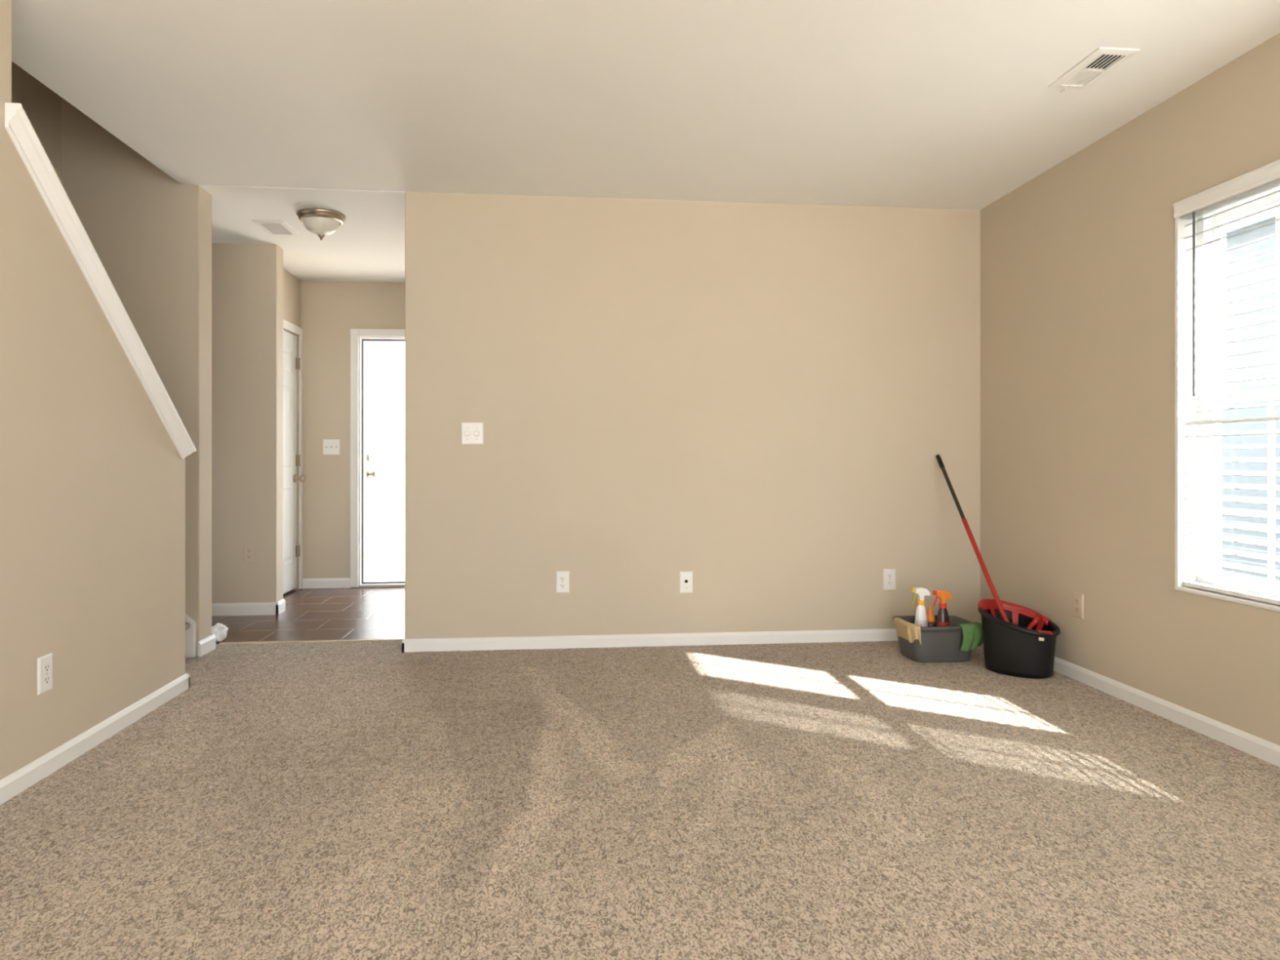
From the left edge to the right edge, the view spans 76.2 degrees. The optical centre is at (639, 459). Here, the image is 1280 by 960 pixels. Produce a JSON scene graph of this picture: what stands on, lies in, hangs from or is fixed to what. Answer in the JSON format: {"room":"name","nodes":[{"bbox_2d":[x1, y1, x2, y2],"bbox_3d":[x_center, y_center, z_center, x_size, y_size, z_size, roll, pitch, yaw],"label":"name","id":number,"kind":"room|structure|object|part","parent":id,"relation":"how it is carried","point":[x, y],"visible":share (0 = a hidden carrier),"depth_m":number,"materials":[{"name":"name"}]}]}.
{"room":"empty living room","nodes":[
{"label":"empty living room","id":0,"kind":"room"},
{"bbox_2d":[0,0,185,780],"bbox_3d":[-2.224,-1.470,0.632,1.000,5.020,7.200,0,0,-6],"label":"wall","id":1,"kind":"structure","parent":0,"point":[92,477],"depth_m":2.78,"materials":[{"name":"paint"}]},
{"bbox_2d":[37,653,52,694],"bbox_3d":[-1.917,0.692,2.633,0.008,0.117,0.072,0,0,-6],"label":"wall outlet","id":2,"kind":"object","parent":1,"relation":"attached to","point":[44,663],"visible":1,"depth_m":2.62,"materials":[{"name":"white plastic"}]},
{"bbox_2d":[43,675,50,684],"bbox_3d":[-1.915,0.712,2.634,0.003,0.026,0.034,0,0,-6],"label":"receptacle","id":3,"kind":"object","parent":2,"relation":"attached to","point":[46,678],"depth_m":2.63,"materials":[{"name":"white plastic"}]},
{"bbox_2d":[43,662,50,672],"bbox_3d":[-1.915,0.672,2.634,0.003,0.026,0.034,0,0,-6],"label":"receptacle","id":4,"kind":"object","parent":2,"relation":"attached to","point":[46,666],"depth_m":2.63,"materials":[{"name":"white plastic"}]},
{"bbox_2d":[0,673,190,804],"bbox_3d":[-1.756,0.997,0.441,0.133,0.086,6.426,0,0,-6],"label":"baseboard","id":5,"kind":"structure","parent":1,"relation":"attached to","point":[15,783],"depth_m":2.84,"materials":[{"name":"white wood"}]},
{"bbox_2d":[4,102,196,459],"bbox_3d":[-2.021,-0.534,3.032,0.211,1.068,1.193,0,0,-6],"label":"trim","id":6,"kind":"structure","parent":1,"relation":"attached to","point":[18,125],"depth_m":2.85,"materials":[{"name":"white wood"}]},
{"bbox_2d":[211,242,283,603],"bbox_3d":[-3.722,-0.340,5.316,2.650,2.760,0.140,0,0,-6],"label":"wall","id":7,"kind":"structure","parent":0,"point":[247,279],"depth_m":5.36,"materials":[{"name":"paint"}]},
{"bbox_2d":[211,598,285,616],"bbox_3d":[-3.715,0.991,5.310,2.663,0.098,0.153,0,0,-6],"label":"baseboard","id":8,"kind":"structure","parent":7,"relation":"attached to","point":[234,608],"depth_m":5.35,"materials":[{"name":"white wood"}]},
{"bbox_2d":[243,544,255,562],"bbox_3d":[-2.566,0.620,5.357,0.072,0.117,0.008,0,0,-6],"label":"wall outlet","id":9,"kind":"object","parent":7,"relation":"attached to","point":[249,550],"visible":1,"depth_m":5.36,"materials":[{"name":"beige plastic"}]},
{"bbox_2d":[246,548,251,552],"bbox_3d":[-2.566,0.601,5.355,0.034,0.026,0.003,0,0,-6],"label":"receptacle","id":10,"kind":"object","parent":9,"relation":"attached to","point":[248,550],"depth_m":5.35,"materials":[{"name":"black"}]},
{"bbox_2d":[283,268,301,589],"bbox_3d":[-3.078,-0.340,6.004,0.870,2.760,1.160,0,0,-6],"label":"wall","id":11,"kind":"structure","parent":0,"point":[291,284],"depth_m":6.34,"materials":[{"name":"paint"}]},
{"bbox_2d":[283,319,305,593],"bbox_3d":[-2.633,-0.006,6.023,0.113,2.053,0.895,0,0,-6],"label":"door","id":12,"kind":"structure","parent":11,"relation":"in","point":[290,340],"depth_m":6.29,"materials":[{"name":"paint"}]},
{"bbox_3d":[-2.648,0.150,6.348,0.078,0.064,0.064,0,0,-6],"label":"knob","id":13,"kind":"part","parent":12,"relation":"part of","materials":[{"name":"silver metal"}]},
{"bbox_2d":[301,280,404,587],"bbox_3d":[-1.968,-0.340,6.617,3.200,2.760,0.160,0,0,-6],"label":"wall","id":14,"kind":"structure","parent":0,"point":[329,308],"depth_m":6.49,"materials":[{"name":"paint"}]},
{"bbox_2d":[302,577,350,588],"bbox_3d":[-2.495,0.993,6.477,0.383,0.094,0.013,0,0,-6],"label":"baseboard","id":15,"kind":"structure","parent":14,"relation":"attached to","point":[320,583],"depth_m":6.47,"materials":[{"name":"white wood"}]},
{"bbox_2d":[323,439,339,454],"bbox_3d":[-2.452,-0.096,6.479,0.130,0.122,0.019,0,0,-6],"label":"light switch","id":16,"kind":"object","parent":14,"relation":"attached to","point":[331,446],"visible":1,"depth_m":6.48,"materials":[{"name":"white plastic"}]},
{"bbox_2d":[350,328,404,587],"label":"door","id":17,"kind":"structure","parent":14,"relation":"in","point":[375,369],"depth_m":6.83,"materials":[{"name":"paint"}]},
{"bbox_3d":[-2.208,0.123,6.724,0.068,0.066,0.066,0,0,1],"label":"knob","id":18,"kind":"part","parent":17,"relation":"part of","materials":[{"name":"gold metal"}]},
{"bbox_2d":[367,523,404,582],"bbox_3d":[-2.033,1.130,10.284,8.000,0.100,7.130,0,0,-6],"label":"floor","id":19,"kind":"structure","parent":0,"point":[398,575],"depth_m":7.77,"materials":[{"name":"concrete"}]},
{"bbox_2d":[61,97,980,656],"bbox_3d":[-0.528,-1.470,4.480,5.340,5.020,0.160,0,0,-6],"label":"wall","id":20,"kind":"structure","parent":0,"point":[759,402],"depth_m":4.46,"materials":[{"name":"paint"}]},
{"bbox_2d":[198,634,215,657],"bbox_3d":[-2.656,0.991,4.267,0.763,0.098,0.186,0,0,-6],"label":"baseboard","id":21,"kind":"structure","parent":20,"relation":"attached to","point":[206,645],"depth_m":4.29,"materials":[{"name":"white wood"}]},
{"bbox_2d":[461,422,483,444],"bbox_3d":[-0.896,-0.137,4.351,0.117,0.117,0.022,0,0,-6],"label":"light switch","id":22,"kind":"object","parent":20,"relation":"attached to","point":[472,433],"visible":1,"depth_m":4.36,"materials":[{"name":"white plastic"}]},
{"bbox_3d":[-0.920,-0.137,4.346,0.029,0.029,0.016,0,0,-6],"label":"dimmer knob","id":23,"kind":"part","parent":22,"relation":"part of","materials":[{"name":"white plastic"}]},
{"bbox_3d":[-0.871,-0.137,4.351,0.029,0.029,0.016,0,0,-6],"label":"dimmer knob","id":24,"kind":"part","parent":22,"relation":"part of","materials":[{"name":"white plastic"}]},
{"bbox_2d":[555,571,568,593],"bbox_3d":[-0.418,0.664,4.406,0.072,0.117,0.008,0,0,-6],"label":"wall outlet","id":25,"kind":"object","parent":20,"relation":"attached to","point":[562,577],"visible":1,"depth_m":4.40,"materials":[{"name":"white plastic"}]},
{"bbox_2d":[559,583,565,588],"bbox_3d":[-0.418,0.683,4.404,0.034,0.026,0.003,0,0,-6],"label":"receptacle","id":26,"kind":"object","parent":25,"relation":"attached to","point":[561,585],"depth_m":4.40,"materials":[{"name":"white plastic"}]},
{"bbox_2d":[559,576,565,581],"bbox_3d":[-0.418,0.644,4.404,0.034,0.026,0.003,0,0,-6],"label":"receptacle","id":27,"kind":"object","parent":25,"relation":"attached to","point":[561,578],"depth_m":4.40,"materials":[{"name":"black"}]},
{"bbox_2d":[401,628,897,652],"bbox_3d":[0.332,0.997,4.549,3.214,0.086,0.153,0,0,-6],"label":"baseboard","id":28,"kind":"structure","parent":20,"relation":"attached to","point":[878,634],"depth_m":4.44,"materials":[{"name":"white wood"}]},
{"bbox_2d":[679,571,692,593],"bbox_3d":[0.253,0.675,4.471,0.072,0.117,0.012,0,0,-6],"label":"wall jack","id":29,"kind":"object","parent":20,"relation":"attached to","point":[685,577],"visible":1,"depth_m":4.47,"materials":[{"name":"white plastic"}]},
{"bbox_2d":[883,568,895,590],"bbox_3d":[1.404,0.676,4.588,0.072,0.117,0.008,0,0,-6],"label":"wall outlet","id":30,"kind":"object","parent":20,"relation":"attached to","point":[889,575],"visible":1,"depth_m":4.59,"materials":[{"name":"white plastic"}]},
{"bbox_2d":[887,580,893,585],"bbox_3d":[1.405,0.696,4.586,0.034,0.026,0.003,0,0,-6],"label":"receptacle","id":31,"kind":"object","parent":30,"relation":"attached to","point":[889,582],"depth_m":4.58,"materials":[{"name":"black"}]},
{"bbox_2d":[887,573,893,578],"bbox_3d":[1.405,0.656,4.586,0.034,0.026,0.003,0,0,-6],"label":"receptacle","id":32,"kind":"object","parent":30,"relation":"attached to","point":[889,575],"depth_m":4.58,"materials":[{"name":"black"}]},
{"bbox_2d":[0,586,1279,959],"bbox_3d":[-1.302,1.050,2.010,7.010,0.061,9.460,0,0,-6],"label":"floor","id":33,"kind":"structure","parent":0,"point":[368,800],"depth_m":2.34,"materials":[{"name":"carpet"}]},
{"bbox_2d":[185,613,196,657],"bbox_3d":[-2.444,0.064,2.880,0.740,1.913,2.641,0,0,-6],"label":"staircase","id":34,"kind":"structure","parent":33,"relation":"on","point":[190,624],"depth_m":4.19,"materials":[{"name":"wood"}]},
{"bbox_2d":[211,622,228,641],"bbox_3d":[-2.368,0.970,4.592,0.083,0.099,0.109,0,0,-6],"label":"plastic wrap","id":35,"kind":"object","parent":33,"relation":"on","point":[220,630],"visible":0.91,"depth_m":4.56,"materials":[{"name":"white plastic"}]},
{"bbox_2d":[218,638,404,644],"bbox_3d":[-1.808,1.020,4.560,1.030,0.011,0.035,0,0,-6],"label":"trim","id":36,"kind":"structure","parent":33,"relation":"on","point":[398,639],"depth_m":4.55,"materials":[{"name":"beige wood"}]},
{"bbox_2d":[892,615,973,662],"bbox_3d":[1.519,0.926,4.207,0.370,0.187,0.306,0,0,-6],"label":"tub","id":37,"kind":"object","parent":33,"relation":"on","point":[939,644],"visible":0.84,"depth_m":4.08,"materials":[{"name":"grey plastic"}]},
{"bbox_2d":[893,617,922,644],"bbox_3d":[1.353,0.873,4.145,0.067,0.101,0.225,0,0,-18],"label":"cleaning cloth","id":38,"kind":"object","parent":37,"relation":"on","point":[908,631],"visible":1,"depth_m":4.09,"materials":[{"name":"beige fabric"}]},
{"bbox_2d":[911,587,930,626],"bbox_3d":[1.434,0.830,4.168,0.100,0.351,0.055,0,0,-12],"label":"spray bottle","id":39,"kind":"object","parent":37,"relation":"in","point":[921,618],"visible":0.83,"depth_m":4.15,"materials":[{"name":"white plastic"}]},
{"bbox_2d":[926,604,935,626],"bbox_3d":[1.506,0.884,4.241,0.058,0.252,0.058,0,0,-6],"label":"squeeze bottle","id":40,"kind":"object","parent":37,"relation":"in","point":[930,615],"visible":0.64,"depth_m":4.22,"materials":[{"name":"orange plastic"}]},
{"bbox_2d":[927,622,935,626],"bbox_3d":[1.506,0.925,4.241,0.058,0.170,0.058,0,0,-6],"label":"bottle","id":41,"kind":"object","parent":40,"relation":"on","point":[930,624],"depth_m":4.22,"materials":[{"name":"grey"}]},
{"bbox_2d":[933,590,953,626],"bbox_3d":[1.557,0.843,4.196,0.100,0.334,0.055,0,0,-1],"label":"spray bottle","id":42,"kind":"object","parent":37,"relation":"in","point":[943,620],"visible":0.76,"depth_m":4.18,"materials":[{"name":"orange plastic"}]},
{"bbox_2d":[955,622,982,651],"bbox_3d":[1.661,0.891,4.081,0.147,0.136,0.083,0,0,-27],"label":"cleaning cloth","id":43,"kind":"object","parent":37,"relation":"on","point":[972,633],"visible":0.77,"depth_m":4.05,"materials":[{"name":"green fabric"}]},
{"bbox_2d":[977,598,1060,679],"bbox_3d":[1.814,0.857,3.917,0.365,0.326,0.290,0,0,41],"label":"bucket","id":44,"kind":"object","parent":33,"relation":"on","point":[1024,646],"visible":0.98,"depth_m":3.84,"materials":[{"name":"black plastic"}]},
{"bbox_2d":[935,454,1008,622],"bbox_3d":[1.768,0.478,4.214,0.122,1.010,0.782,0,0,-7],"label":"mop","id":45,"kind":"object","parent":44,"relation":"in","point":[1002,611],"visible":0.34,"depth_m":4.20,"materials":[{"name":"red plastic"}]},
{"bbox_3d":[1.696,0.181,4.424,0.020,0.289,0.244,0,0,-8],"label":"handle","id":46,"kind":"part","parent":45,"relation":"part of","materials":[{"name":"black"}]},
{"bbox_3d":[1.742,0.594,4.086,0.024,0.570,0.477,0,0,-8],"label":"handle","id":47,"kind":"part","parent":45,"relation":"part of","materials":[{"name":"red"}]},
{"bbox_2d":[984,604,1044,631],"bbox_3d":[1.822,0.775,3.986,0.269,0.112,0.109,0,0,13],"label":"basket","id":48,"kind":"object","parent":44,"relation":"on","point":[1017,615],"depth_m":4.00,"materials":[{"name":"red plastic"}]},
{"bbox_2d":[11,0,1279,282],"bbox_3d":[-1.224,-1.548,1.943,7.150,0.264,9.610,0,0,-6],"label":"ceiling","id":49,"kind":"structure","parent":0,"point":[918,104],"depth_m":3.17,"materials":[{"name":"paint"}]},
{"bbox_2d":[251,219,299,235],"bbox_3d":[-2.222,-1.411,4.989,0.185,0.009,0.300,0,0,-6],"label":"ceiling vent","id":50,"kind":"object","parent":49,"relation":"in","point":[271,227],"visible":1,"depth_m":4.96,"materials":[{"name":"grey metal"}]},
{"bbox_2d":[296,208,346,240],"bbox_3d":[-1.845,-1.341,4.725,0.268,0.150,0.268,0,0,-6],"label":"ceiling light","id":51,"kind":"object","parent":49,"relation":"attached to","point":[322,222],"visible":1,"depth_m":4.65,"materials":[{"name":"silver metal"}]},
{"bbox_2d":[1048,47,1140,93],"bbox_3d":[1.642,-1.413,2.976,0.150,0.013,0.316,0,0,-6],"label":"ceiling vent","id":52,"kind":"object","parent":49,"relation":"in","point":[1102,60],"visible":1,"depth_m":2.95,"materials":[{"name":"white metal"}]},
{"bbox_2d":[980,32,1279,745],"bbox_3d":[2.373,-0.340,1.092,0.160,2.760,7.200,0,0,-6],"label":"wall","id":53,"kind":"structure","parent":0,"point":[1077,260],"depth_m":3.54,"materials":[{"name":"paint"}]},
{"bbox_2d":[1072,591,1083,619],"bbox_3d":[2.021,0.674,3.768,0.008,0.117,0.072,0,0,-6],"label":"wall outlet","id":54,"kind":"object","parent":53,"relation":"attached to","point":[1077,597],"visible":1,"depth_m":3.76,"materials":[{"name":"beige plastic"}]},
{"bbox_2d":[1074,606,1079,612],"bbox_3d":[2.019,0.694,3.768,0.003,0.026,0.034,0,0,-6],"label":"receptacle","id":55,"kind":"object","parent":54,"relation":"attached to","point":[1077,609],"depth_m":3.77,"materials":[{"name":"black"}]},
{"bbox_2d":[1074,597,1079,604],"bbox_3d":[2.019,0.654,3.768,0.003,0.026,0.034,0,0,-6],"label":"receptacle","id":56,"kind":"object","parent":54,"relation":"attached to","point":[1077,600],"depth_m":3.77,"materials":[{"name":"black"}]},
{"bbox_2d":[1053,656,1279,767],"bbox_3d":[2.281,0.997,1.148,0.013,0.086,7.030,0,0,-6],"label":"baseboard","id":57,"kind":"structure","parent":53,"relation":"attached to","point":[1265,750],"depth_m":3.16,"materials":[{"name":"white wood"}]},
{"bbox_2d":[1174,186,1279,612],"bbox_3d":[2.224,-0.236,2.549,0.166,1.489,1.274,0,0,-6],"label":"window","id":58,"kind":"structure","parent":53,"relation":"in","point":[1181,269],"depth_m":3.14,"materials":[{"name":"white plastic"}]},
{"bbox_2d":[1173,159,1279,604],"bbox_3d":[2.136,-0.253,2.841,0.076,1.481,0.656,0,0,-6],"label":"window blind","id":59,"kind":"object","parent":58,"relation":"attached to","point":[1266,178],"visible":1,"depth_m":2.93,"materials":[{"name":"white plastic"}]},
{"bbox_3d":[2.128,-0.228,3.057,0.047,1.404,0.002,0,0,-6],"label":"ladder cord","id":60,"kind":"part","parent":59,"relation":"part of","materials":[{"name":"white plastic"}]},
{"bbox_3d":[2.150,0.480,2.842,0.044,0.016,0.624,0,0,-6],"label":"rail","id":61,"kind":"part","parent":59,"relation":"part of","materials":[{"name":"white plastic"}]},
{"bbox_3d":[2.195,0.500,2.546,0.106,0.015,1.274,0,0,-6],"label":"sill","id":62,"kind":"part","parent":58,"relation":"part of","materials":[{"name":"white wood"}]},
{"bbox_3d":[2.211,0.108,2.858,0.026,0.707,0.558,0,0,-6],"label":"sash","id":63,"kind":"part","parent":58,"relation":"part of","materials":[{"name":"white plastic"}]},
{"bbox_3d":[2.240,-0.574,2.861,0.026,0.723,0.558,0,0,-6],"label":"sash","id":64,"kind":"part","parent":58,"relation":"part of","materials":[{"name":"white plastic"}]},
{"label":"outside","id":65,"kind":"structure","parent":0,"visible":0},
{"bbox_3d":[5.632,1.420,2.071,6.380,0.200,15.000,0,0,-6],"label":"ground","id":66,"kind":"structure","parent":65,"visible":0},
{"bbox_2d":[1221,206,1279,581],"bbox_3d":[6.915,-0.730,3.204,1.600,4.300,13.000,0,0,-6],"label":"neighbouring house","id":67,"kind":"structure","parent":66,"relation":"on","point":[1268,215],"depth_m":7.84,"materials":[{"name":"grey"}]}
]}

